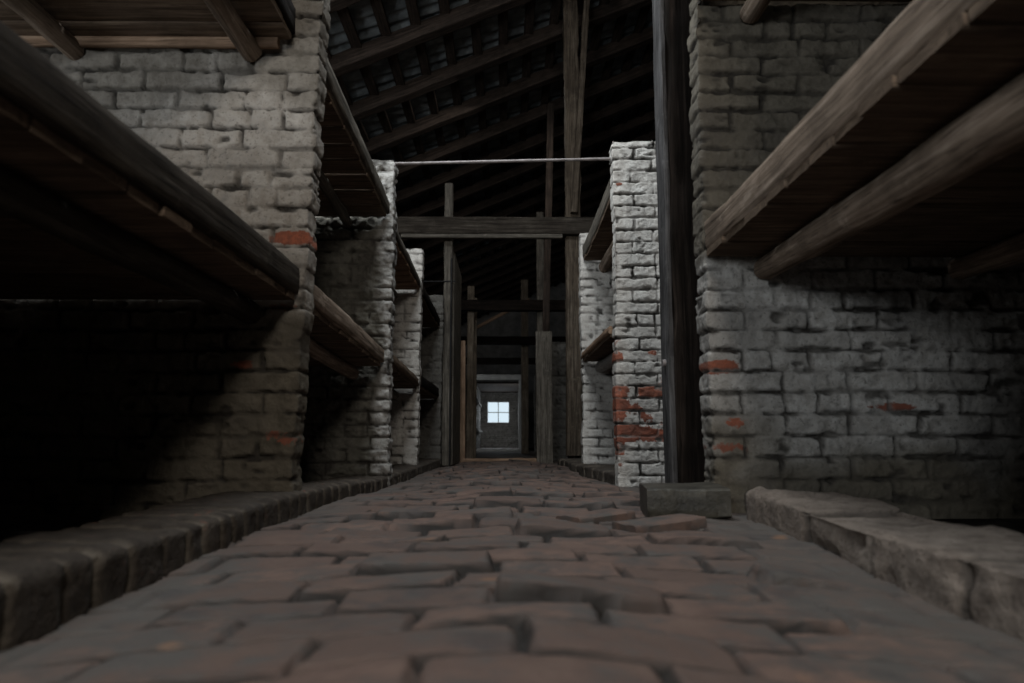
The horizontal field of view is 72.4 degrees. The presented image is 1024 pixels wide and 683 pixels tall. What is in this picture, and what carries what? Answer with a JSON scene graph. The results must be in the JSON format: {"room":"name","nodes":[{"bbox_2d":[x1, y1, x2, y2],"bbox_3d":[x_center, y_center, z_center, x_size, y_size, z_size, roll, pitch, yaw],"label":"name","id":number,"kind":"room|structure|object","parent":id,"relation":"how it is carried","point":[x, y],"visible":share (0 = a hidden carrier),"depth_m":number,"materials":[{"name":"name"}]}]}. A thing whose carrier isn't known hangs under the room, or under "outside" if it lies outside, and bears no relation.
{"room":"dormitory","nodes":[
{"label":"dormitory","id":0,"kind":"room"},
{"bbox_2d":[476,386,480,448],"bbox_3d":[-1.223,2.483,23.167,0.120,2.160,7.400,0,-8,-1],"label":"wall","id":1,"kind":"structure","parent":0,"point":[478,412],"depth_m":24.61,"materials":[{"name":"brick"}]},
{"bbox_2d":[327,0,654,322],"bbox_3d":[-0.004,-3.187,15.333,6.288,2.752,24.700,0,-8,-1],"label":"ceiling","id":2,"kind":"structure","parent":0,"point":[362,14],"depth_m":10.14,"materials":[{"name":"wood"}]},
{"bbox_2d":[477,382,518,392],"bbox_3d":[-0.463,1.639,24.756,1.670,0.050,4.500,0,-8,-1],"label":"ceiling","id":3,"kind":"structure","parent":0,"point":[484,387],"depth_m":24.25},
{"bbox_2d":[477,298,528,328],"bbox_3d":[-0.256,-0.602,15.830,1.335,0.764,0.065,0,-8,-1],"label":"brace","id":4,"kind":"object","parent":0,"point":[501,313],"visible":0.52,"depth_m":15.78,"materials":[{"name":"brown wood"}]},
{"bbox_2d":[0,459,1023,682],"bbox_3d":[-0.051,0.964,4.871,1.958,0.138,9.314,0,-8,-1],"label":"floor","id":5,"kind":"structure","parent":0,"point":[463,572],"depth_m":1.09,"materials":[{"name":"brick"}]},
{"bbox_2d":[0,0,330,519],"bbox_3d":[-1.735,-0.429,2.619,2.021,2.130,0.155,0,-8,-1],"label":"brick wall","id":6,"kind":"structure","parent":5,"relation":"on","point":[109,408],"depth_m":2.51,"materials":[{"name":"grey brick"}]},
{"bbox_2d":[0,0,295,61],"bbox_3d":[-1.738,-1.271,1.851,1.857,0.237,1.630,0,-8,-1],"label":"bunk","id":7,"kind":"object","parent":6,"relation":"attached to","point":[248,27],"visible":0.98,"depth_m":2.53,"materials":[{"name":"brown wood"}]},
{"bbox_2d":[0,21,299,323],"bbox_3d":[-1.683,-0.278,1.714,1.858,0.216,1.629,0,-8,-1],"label":"bunk","id":8,"kind":"object","parent":6,"relation":"attached to","point":[90,209],"visible":1,"depth_m":1.56,"materials":[{"name":"brown wood"}]},
{"bbox_2d":[0,458,440,650],"bbox_3d":[-0.866,0.817,4.043,0.284,0.152,7.552,0,-8,-1],"label":"curb","id":9,"kind":"object","parent":5,"relation":"on","point":[48,580],"visible":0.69,"depth_m":1.35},
{"bbox_2d":[300,159,398,485],"bbox_3d":[-1.743,-0.149,4.354,2.041,2.050,0.190,0,-8,-1],"label":"brick wall","id":10,"kind":"structure","parent":5,"relation":"on","point":[347,431],"depth_m":4.28,"materials":[{"name":"white brick"}]},
{"bbox_2d":[309,285,383,379],"bbox_3d":[-1.691,0.002,3.452,1.856,0.241,1.612,0,-8,-1],"label":"bunk","id":11,"kind":"object","parent":10,"relation":"attached to","point":[337,342],"visible":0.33,"depth_m":3.42,"materials":[{"name":"brown wood"}]},
{"bbox_2d":[316,58,389,226],"bbox_3d":[-1.682,-0.944,3.583,1.855,0.238,1.612,0,-8,-1],"label":"bunk","id":12,"kind":"object","parent":10,"relation":"attached to","point":[350,184],"visible":0.2,"depth_m":3.68,"materials":[{"name":"brown wood"}]},
{"bbox_2d":[392,355,418,400],"bbox_3d":[-1.709,0.273,5.181,1.855,0.241,1.612,0,-8,-1],"label":"bunk","id":13,"kind":"object","parent":10,"relation":"attached to","point":[403,378],"visible":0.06,"depth_m":5.37,"materials":[{"name":"brown wood"}]},
{"bbox_2d":[394,231,420,299],"bbox_3d":[-1.708,-0.579,5.299,1.858,0.221,1.611,0,-8,-1],"label":"bunk","id":14,"kind":"object","parent":10,"relation":"attached to","point":[406,276],"visible":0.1,"depth_m":5.55,"materials":[{"name":"brown wood"}]},
{"bbox_2d":[395,157,610,165],"bbox_3d":[-0.048,-1.161,4.512,1.411,0.061,0.021,0,-8,-1],"label":"rod","id":15,"kind":"object","parent":10,"relation":"attached to","point":[597,158],"visible":0.91,"depth_m":4.50,"materials":[{"name":"grey metal"}]},
{"bbox_2d":[390,248,423,464],"bbox_3d":[-1.782,0.143,6.088,1.999,1.949,0.159,0,-8,-1],"label":"brick wall","id":16,"kind":"structure","parent":5,"relation":"on","point":[407,333],"depth_m":6.04,"materials":[{"name":"white brick"}]},
{"bbox_2d":[419,375,438,398],"bbox_3d":[-1.720,0.464,6.920,1.858,0.128,1.597,0,-8,-1],"label":"bunk","id":17,"kind":"object","parent":16,"relation":"attached to","point":[428,390],"visible":0.15,"depth_m":6.89,"materials":[{"name":"brown wood"}]},
{"bbox_2d":[421,286,439,326],"bbox_3d":[-1.720,-0.330,7.030,1.858,0.138,1.598,0,-8,-1],"label":"bunk","id":18,"kind":"object","parent":16,"relation":"attached to","point":[430,318],"visible":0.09,"depth_m":7.11,"materials":[{"name":"brown wood"}]},
{"bbox_2d":[418,295,444,463],"bbox_3d":[-1.782,0.412,7.816,2.033,1.890,0.155,0,-8,-1],"label":"brick wall","id":19,"kind":"structure","parent":5,"relation":"on","point":[432,341],"depth_m":7.76,"materials":[{"name":"grey brick"}]},
{"bbox_2d":[442,183,452,465],"bbox_3d":[-0.746,-0.236,8.132,0.115,3.300,0.130,0,-8,-1],"label":"timber post","id":20,"kind":"object","parent":5,"relation":"on","point":[448,243],"visible":0.77,"depth_m":8.05,"materials":[{"name":"brown wood"}]},
{"bbox_2d":[423,281,454,281],"bbox_3d":[-0.970,-0.697,8.126,0.620,0.024,0.016,0,-8,-1],"label":"cable","id":21,"kind":"object","parent":20,"relation":"attached to","point":[423,281],"visible":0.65,"depth_m":8.12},
{"bbox_2d":[449,258,451,465],"bbox_3d":[-0.702,0.209,7.995,0.025,2.380,0.022,0,-8,-1],"label":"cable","id":22,"kind":"object","parent":20,"relation":"attached to","point":[451,258],"visible":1,"depth_m":7.98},
{"bbox_2d":[451,252,461,464],"bbox_3d":[-0.700,0.263,8.822,0.032,2.500,1.314,0,-8,-1],"label":"wall","id":23,"kind":"structure","parent":5,"relation":"on","point":[456,306],"depth_m":8.63,"materials":[{"name":"brown wood"}]},
{"bbox_2d":[460,331,552,463],"bbox_3d":[-0.079,0.754,9.484,1.257,1.791,0.160,0,-8,-1],"label":"door frame","id":24,"kind":"structure","parent":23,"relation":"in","point":[543,339],"depth_m":9.43,"materials":[{"name":"brown wood"}]},
{"bbox_2d":[558,458,614,484],"bbox_3d":[0.686,1.128,6.221,0.344,0.133,3.591,0,-8,-2],"label":"curb","id":25,"kind":"object","parent":5,"relation":"on","point":[601,472],"visible":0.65,"depth_m":5.25,"materials":[{"name":"grey brick"}]},
{"bbox_2d":[562,0,582,455],"bbox_3d":[0.716,-1.478,8.288,0.213,5.584,0.177,0,-8,-1],"label":"timber post","id":26,"kind":"object","parent":25,"relation":"on","point":[570,30],"visible":0.75,"depth_m":8.14,"materials":[{"name":"brown wood"}]},
{"bbox_2d":[397,217,594,236],"bbox_3d":[3.221,-1.328,8.191,12.000,0.212,0.183,0,-8,-1],"label":"tie beam","id":27,"kind":"structure","parent":26,"relation":"attached to","point":[566,226],"depth_m":8.07,"materials":[{"name":"brown wood"}]},
{"bbox_2d":[401,234,561,239],"bbox_3d":[-0.349,-1.215,8.100,1.860,0.049,0.083,0,-8,-1],"label":"batten","id":28,"kind":"object","parent":27,"relation":"attached to","point":[403,236],"visible":1,"depth_m":8.06,"materials":[{"name":"brown wood"}]},
{"bbox_2d":[570,0,589,213],"bbox_3d":[0.821,-2.907,8.346,0.278,2.855,0.102,0,-8,-1],"label":"brace","id":29,"kind":"object","parent":26,"relation":"attached to","point":[585,19],"visible":1,"depth_m":8.29,"materials":[{"name":"brown wood"}]},
{"bbox_2d":[556,508,634,523],"bbox_3d":[0.277,0.587,2.314,0.246,0.052,0.124,6,-10,-35],"label":"brick","id":30,"kind":"object","parent":5,"relation":"on","point":[610,514],"visible":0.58,"depth_m":2.28,"materials":[{"name":"brown brick"}]},
{"bbox_2d":[578,233,615,464],"bbox_3d":[1.625,0.077,6.126,2.069,2.090,0.158,0,-8,-1],"label":"brick wall","id":31,"kind":"structure","parent":5,"relation":"on","point":[595,294],"depth_m":6.04,"materials":[{"name":"white brick"}]},
{"bbox_2d":[582,180,612,272],"bbox_3d":[1.553,-0.831,5.367,1.851,0.248,1.609,0,-8,-1],"label":"bunk","id":32,"kind":"object","parent":31,"relation":"attached to","point":[598,244],"visible":0.21,"depth_m":5.50,"materials":[{"name":"brown wood"}]},
{"bbox_2d":[609,141,664,487],"bbox_3d":[1.650,-0.197,4.395,2.055,2.198,0.159,0,-8,-1],"label":"brick wall","id":33,"kind":"structure","parent":5,"relation":"on","point":[636,332],"depth_m":4.33,"materials":[{"name":"white brick"}]},
{"bbox_2d":[581,326,613,372],"bbox_3d":[1.528,0.091,5.239,1.849,0.207,1.611,0,-8,-1],"label":"bunk","id":34,"kind":"object","parent":33,"relation":"attached to","point":[600,351],"visible":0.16,"depth_m":5.32,"materials":[{"name":"brown wood"}]},
{"bbox_2d":[612,513,706,532],"bbox_3d":[0.434,0.544,2.064,0.257,0.053,0.124,4,-9,-26],"label":"brick","id":35,"kind":"object","parent":5,"relation":"on","point":[688,522],"visible":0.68,"depth_m":2.03,"materials":[{"name":"brick"}]},
{"bbox_2d":[652,0,705,482],"bbox_3d":[0.762,-2.059,3.301,0.240,5.586,0.174,0,-8,-1],"label":"timber post","id":36,"kind":"object","parent":5,"relation":"on","point":[684,458],"visible":0.66,"depth_m":3.01,"materials":[{"name":"brown wood"}]},
{"bbox_2d":[639,482,731,518],"bbox_3d":[0.581,0.539,2.389,0.263,0.101,0.334,-1,-8,6],"label":"stone block","id":37,"kind":"object","parent":5,"relation":"on","point":[706,499],"visible":0.92,"depth_m":2.23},
{"bbox_2d":[687,0,1023,518],"bbox_3d":[1.696,-0.503,2.673,1.996,2.290,0.169,0,-8,-1],"label":"brick wall","id":38,"kind":"structure","parent":5,"relation":"on","point":[898,382],"depth_m":2.53,"materials":[{"name":"grey brick"}]},
{"bbox_2d":[702,0,912,22],"bbox_3d":[1.641,-1.440,1.909,1.854,0.224,1.629,0,-8,-1],"label":"bunk","id":39,"kind":"object","parent":38,"relation":"attached to","point":[751,11],"visible":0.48,"depth_m":2.66,"materials":[{"name":"brown wood"}]},
{"bbox_2d":[704,0,1023,279],"bbox_3d":[1.641,-0.422,1.767,1.855,0.269,1.630,0,-8,-1],"label":"bunk","id":40,"kind":"object","parent":38,"relation":"attached to","point":[917,149],"visible":1,"depth_m":1.65,"materials":[{"name":"brown wood"}]},
{"bbox_2d":[744,486,1023,641],"bbox_3d":[0.882,0.422,1.290,0.294,0.179,1.959,0,-8,1],"label":"stone curb","id":41,"kind":"object","parent":5,"relation":"on","point":[968,572],"visible":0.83,"depth_m":1.38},
{"bbox_2d":[0,448,1023,541],"bbox_3d":[3.231,1.973,11.723,12.700,0.030,30.900,0,-8,-1],"label":"floor","id":42,"kind":"structure","parent":0,"point":[8,528],"depth_m":2.83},
{"bbox_2d":[441,356,442,459],"bbox_3d":[-1.929,0.989,11.215,1.807,2.000,0.160,0,-8,-1],"label":"brick wall","id":43,"kind":"structure","parent":42,"relation":"on","point":[442,356],"depth_m":11.14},
{"bbox_2d":[465,375,466,452],"bbox_3d":[-1.993,1.812,17.157,1.801,2.000,0.164,0,-8,-1],"label":"brick wall","id":44,"kind":"structure","parent":42,"relation":"on","point":[466,375],"depth_m":17.16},
{"bbox_2d":[466,286,474,457],"bbox_3d":[-0.721,0.526,12.135,0.130,3.010,0.131,0,-8,-1],"label":"timber post","id":45,"kind":"object","parent":42,"relation":"on","point":[471,289],"visible":0.86,"depth_m":12.06,"materials":[{"name":"brown wood"}]},
{"bbox_2d":[461,300,564,311],"bbox_3d":[3.180,-0.617,12.233,12.000,0.201,0.183,0,-8,-1],"label":"tie beam","id":46,"kind":"structure","parent":45,"relation":"attached to","point":[466,305],"depth_m":12.12,"materials":[{"name":"brown wood"}]},
{"bbox_2d":[473,298,476,457],"bbox_3d":[-0.674,0.641,12.424,0.100,2.860,0.130,0,-8,-1],"label":"timber post","id":47,"kind":"object","parent":42,"relation":"on","point":[475,325],"visible":0.44,"depth_m":12.38,"materials":[{"name":"brown wood"}]},
{"bbox_2d":[521,280,528,452],"bbox_3d":[0.304,0.575,16.683,0.180,4.160,0.131,0,-8,-1],"label":"timber post","id":48,"kind":"object","parent":42,"relation":"on","point":[524,283],"visible":0.84,"depth_m":16.57,"materials":[{"name":"brown wood"}]},
{"bbox_2d":[533,375,535,452],"bbox_3d":[1.539,1.817,17.194,2.018,2.000,0.161,0,-8,-1],"label":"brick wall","id":49,"kind":"structure","parent":42,"relation":"on","point":[534,398],"depth_m":17.12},
{"bbox_2d":[536,212,543,330],"bbox_3d":[0.498,-0.141,12.241,0.140,4.360,0.128,0,-8,-1],"label":"timber post","id":50,"kind":"object","parent":42,"relation":"on","point":[539,242],"visible":0.22,"depth_m":12.34,"materials":[{"name":"brown wood"}]},
{"bbox_2d":[542,104,553,330],"bbox_3d":[0.524,-0.976,10.439,0.253,5.403,0.112,0,-8,-1],"label":"strut","id":51,"kind":"object","parent":42,"relation":"on","point":[550,107],"visible":0.64,"depth_m":10.53,"materials":[{"name":"brown wood"}]},
{"bbox_2d":[552,342,567,460],"bbox_3d":[1.602,0.994,11.251,2.012,2.000,0.154,0,-8,-1],"label":"brick wall","id":52,"kind":"structure","parent":42,"relation":"on","point":[558,348],"depth_m":11.20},
{"bbox_2d":[461,282,565,447],"bbox_3d":[3.029,0.616,27.316,12.500,6.998,0.280,0,-8,-1],"label":"wall","id":53,"kind":"structure","parent":0,"point":[509,324],"depth_m":27.17,"materials":[{"name":"paint"}]},
{"bbox_2d":[476,374,520,450],"bbox_3d":[-0.410,1.980,19.408,1.430,2.135,0.215,0,-8,-1],"label":"door frame","id":54,"kind":"structure","parent":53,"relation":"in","point":[479,376],"depth_m":19.46,"materials":[{"name":"paint"}]},
{"bbox_2d":[487,401,509,423],"bbox_3d":[-0.525,2.727,26.891,0.890,0.860,0.090,0,-8,-1],"label":"window","id":55,"kind":"structure","parent":53,"relation":"in","point":[498,412],"depth_m":26.91,"materials":[{"name":"glass"}]},
{"bbox_2d":[518,391,518,447],"bbox_3d":[0.327,2.486,23.183,0.120,2.160,7.400,0,-8,-1],"label":"wall","id":56,"kind":"structure","parent":0,"point":[518,391],"depth_m":25.85,"materials":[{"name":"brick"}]},
{"bbox_3d":[-2.971,-0.090,12.249,0.200,4.260,30.100,0,-8,-1],"label":"wall","id":57,"kind":"structure","parent":0,"visible":0},
{"bbox_2d":[329,0,361,13],"bbox_3d":[0.136,-4.172,6.991,6.268,2.827,0.183,0,-8,-1],"label":"rafter","id":58,"kind":"object","parent":57,"relation":"attached to","point":[335,5],"visible":0.06,"depth_m":6.88,"materials":[{"name":"brown wood"}]},
{"bbox_2d":[329,0,532,77],"bbox_3d":[0.125,-4.024,8.081,6.268,2.827,0.183,0,-8,-1],"label":"rafter","id":59,"kind":"object","parent":57,"relation":"attached to","point":[349,60],"visible":0.61,"depth_m":7.93,"materials":[{"name":"brown wood"}]},
{"bbox_2d":[349,0,651,121],"bbox_3d":[0.114,-3.869,9.170,6.268,2.827,0.183,0,-8,-1],"label":"rafter","id":60,"kind":"object","parent":57,"relation":"attached to","point":[370,105],"visible":0.74,"depth_m":9.07,"materials":[{"name":"brown wood"}]},
{"bbox_2d":[466,358,535,364],"bbox_3d":[3.092,0.591,20.949,12.000,0.199,0.181,0,-8,-1],"label":"tie beam","id":61,"kind":"structure","parent":57,"relation":"attached to","point":[480,361],"depth_m":20.83,"materials":[{"name":"brown wood"}]},
{"bbox_2d":[364,26,652,155],"bbox_3d":[0.103,-3.722,10.260,6.268,2.827,0.183,0,-8,-1],"label":"rafter","id":62,"kind":"object","parent":57,"relation":"attached to","point":[381,142],"visible":0.62,"depth_m":10.18,"materials":[{"name":"brown wood"}]},
{"bbox_2d":[406,165,610,251],"bbox_3d":[0.048,-2.966,15.708,6.268,2.827,0.183,0,-8,-1],"label":"rafter","id":63,"kind":"object","parent":57,"relation":"attached to","point":[586,179],"visible":0.49,"depth_m":15.65,"materials":[{"name":"brown wood"}]},
{"bbox_2d":[424,196,602,278],"bbox_3d":[0.026,-2.656,17.886,6.268,2.827,0.183,0,-8,-1],"label":"rafter","id":64,"kind":"object","parent":57,"relation":"attached to","point":[433,270],"visible":0.42,"depth_m":17.76,"materials":[{"name":"brown wood"}]},
{"bbox_2d":[550,14,627,278],"bbox_3d":[1.472,-3.715,15.418,0.127,0.056,24.400,0,-8,-1],"label":"batten","id":65,"kind":"object","parent":64,"relation":"on","point":[619,26],"visible":0.26,"depth_m":11.11,"materials":[{"name":"brown wood"}]},
{"bbox_2d":[461,336,565,344],"bbox_3d":[3.136,-0.012,16.591,12.000,0.202,0.181,0,-8,-1],"label":"tie beam","id":66,"kind":"structure","parent":57,"relation":"attached to","point":[481,340],"depth_m":16.48,"materials":[{"name":"brown wood"}]},
{"bbox_2d":[424,181,608,265],"bbox_3d":[0.037,-2.800,16.795,6.268,2.827,0.183,0,-8,-1],"label":"rafter","id":67,"kind":"object","parent":57,"relation":"attached to","point":[434,257],"visible":0.3,"depth_m":16.75,"materials":[{"name":"brown wood"}]},
{"bbox_2d":[475,260,564,299],"bbox_3d":[-0.029,-1.896,23.333,6.268,2.827,0.183,0,-8,-1],"label":"rafter","id":68,"kind":"object","parent":57,"relation":"attached to","point":[561,263],"visible":0.32,"depth_m":23.26,"materials":[{"name":"brown wood"}]},
{"bbox_2d":[395,89,653,205],"bbox_3d":[0.081,-3.411,12.438,6.268,2.827,0.183,0,-8,-1],"label":"rafter","id":69,"kind":"object","parent":57,"relation":"attached to","point":[420,188],"visible":0.55,"depth_m":12.37,"materials":[{"name":"brown wood"}]},
{"bbox_2d":[396,60,653,178],"bbox_3d":[0.092,-3.553,11.347,6.268,2.827,0.183,0,-8,-1],"label":"rafter","id":70,"kind":"object","parent":57,"relation":"attached to","point":[502,128],"visible":0.56,"depth_m":11.28,"materials":[{"name":"brown wood"}]},
{"bbox_2d":[397,110,654,216],"bbox_3d":[0.070,-3.269,13.529,6.268,2.827,0.183,0,-8,-1],"label":"rafter","id":71,"kind":"object","parent":57,"relation":"attached to","point":[632,124],"visible":0.58,"depth_m":13.47,"materials":[{"name":"brown wood"}]},
{"bbox_2d":[400,130,654,243],"bbox_3d":[0.059,-3.112,14.617,6.268,2.827,0.183,0,-8,-1],"label":"rafter","id":72,"kind":"object","parent":57,"relation":"attached to","point":[558,174],"visible":0.41,"depth_m":14.56,"materials":[{"name":"brown wood"}]},
{"bbox_3d":[-0.051,-1.608,25.514,6.268,2.827,0.183,0,-8,-1],"label":"rafter","id":73,"kind":"object","parent":57,"relation":"attached to","visible":0},
{"bbox_2d":[325,48,439,294],"bbox_3d":[-2.157,-2.177,15.151,0.127,0.056,24.400,0,-8,-1],"label":"batten","id":74,"kind":"object","parent":73,"relation":"on","point":[360,126],"visible":0.21,"depth_m":9.61,"materials":[{"name":"brown wood"}]},
{"bbox_2d":[337,7,462,324],"bbox_3d":[-1.827,-2.326,15.109,0.127,0.056,24.400,0,-8,-1],"label":"batten","id":75,"kind":"object","parent":73,"relation":"on","point":[345,17],"visible":0.37,"depth_m":8.70,"materials":[{"name":"brown wood"}]},
{"bbox_2d":[370,0,463,294],"bbox_3d":[-1.497,-2.459,15.179,0.127,0.056,24.400,0,-8,-1],"label":"batten","id":76,"kind":"object","parent":73,"relation":"on","point":[377,6],"visible":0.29,"depth_m":8.75,"materials":[{"name":"brown wood"}]},
{"bbox_2d":[405,0,479,317],"bbox_3d":[-1.167,-2.606,15.153,0.127,0.056,24.400,0,-8,-1],"label":"batten","id":77,"kind":"object","parent":73,"relation":"on","point":[411,5],"visible":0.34,"depth_m":8.98,"materials":[{"name":"brown wood"}]},
{"bbox_2d":[438,0,488,314],"bbox_3d":[-0.837,-2.748,15.163,0.127,0.056,24.400,0,-8,-1],"label":"batten","id":78,"kind":"object","parent":73,"relation":"on","point":[444,7],"visible":0.38,"depth_m":9.70,"materials":[{"name":"brown wood"}]},
{"bbox_2d":[469,0,496,295],"bbox_3d":[-0.507,-2.876,15.272,0.127,0.056,24.400,0,-8,-1],"label":"batten","id":79,"kind":"object","parent":73,"relation":"on","point":[476,27],"visible":0.39,"depth_m":10.05,"materials":[{"name":"brown wood"}]},
{"bbox_2d":[498,11,507,297],"bbox_3d":[-0.177,-3.025,15.229,0.127,0.056,24.400,0,-8,-1],"label":"batten","id":80,"kind":"object","parent":73,"relation":"on","point":[503,17],"visible":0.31,"depth_m":9.99,"materials":[{"name":"brown wood"}]},
{"bbox_2d":[512,0,535,299],"bbox_3d":[0.153,-3.165,15.253,0.127,0.056,24.400,0,-8,-1],"label":"batten","id":81,"kind":"object","parent":73,"relation":"on","point":[529,7],"visible":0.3,"depth_m":10.08,"materials":[{"name":"brown wood"}]},
{"bbox_2d":[520,0,561,299],"bbox_3d":[0.482,-3.295,15.351,0.127,0.056,24.400,0,-8,-1],"label":"batten","id":82,"kind":"object","parent":73,"relation":"on","point":[555,4],"visible":0.34,"depth_m":10.76,"materials":[{"name":"brown wood"}]},
{"bbox_2d":[528,0,583,296],"bbox_3d":[0.813,-3.437,15.363,0.127,0.056,24.400,0,-8,-1],"label":"batten","id":83,"kind":"object","parent":73,"relation":"on","point":[560,117],"visible":0.2,"depth_m":12.19,"materials":[{"name":"brown wood"}]},
{"bbox_2d":[551,0,608,239],"bbox_3d":[1.143,-3.585,15.328,0.127,0.056,24.400,0,-8,-1],"label":"batten","id":84,"kind":"object","parent":73,"relation":"on","point":[597,30],"visible":0.14,"depth_m":10.15,"materials":[{"name":"brown wood"}]},
{"bbox_2d":[553,4,651,285],"bbox_3d":[1.803,-3.861,15.398,0.127,0.056,24.400,0,-8,-1],"label":"batten","id":85,"kind":"object","parent":73,"relation":"on","point":[643,14],"visible":0.32,"depth_m":11.36,"materials":[{"name":"brown wood"}]},
{"bbox_2d":[562,43,652,282],"bbox_3d":[2.133,-3.999,15.435,0.127,0.056,24.400,0,-8,-1],"label":"batten","id":86,"kind":"object","parent":73,"relation":"on","point":[648,53],"visible":0.24,"depth_m":12.48,"materials":[{"name":"brown wood"}]},
{"bbox_2d":[626,75,653,140],"bbox_3d":[2.463,-4.146,15.411,0.127,0.056,24.400,0,-8,-1],"label":"batten","id":87,"kind":"object","parent":73,"relation":"on","point":[642,108],"visible":0.07,"depth_m":13.40,"materials":[{"name":"brown wood"}]}
]}

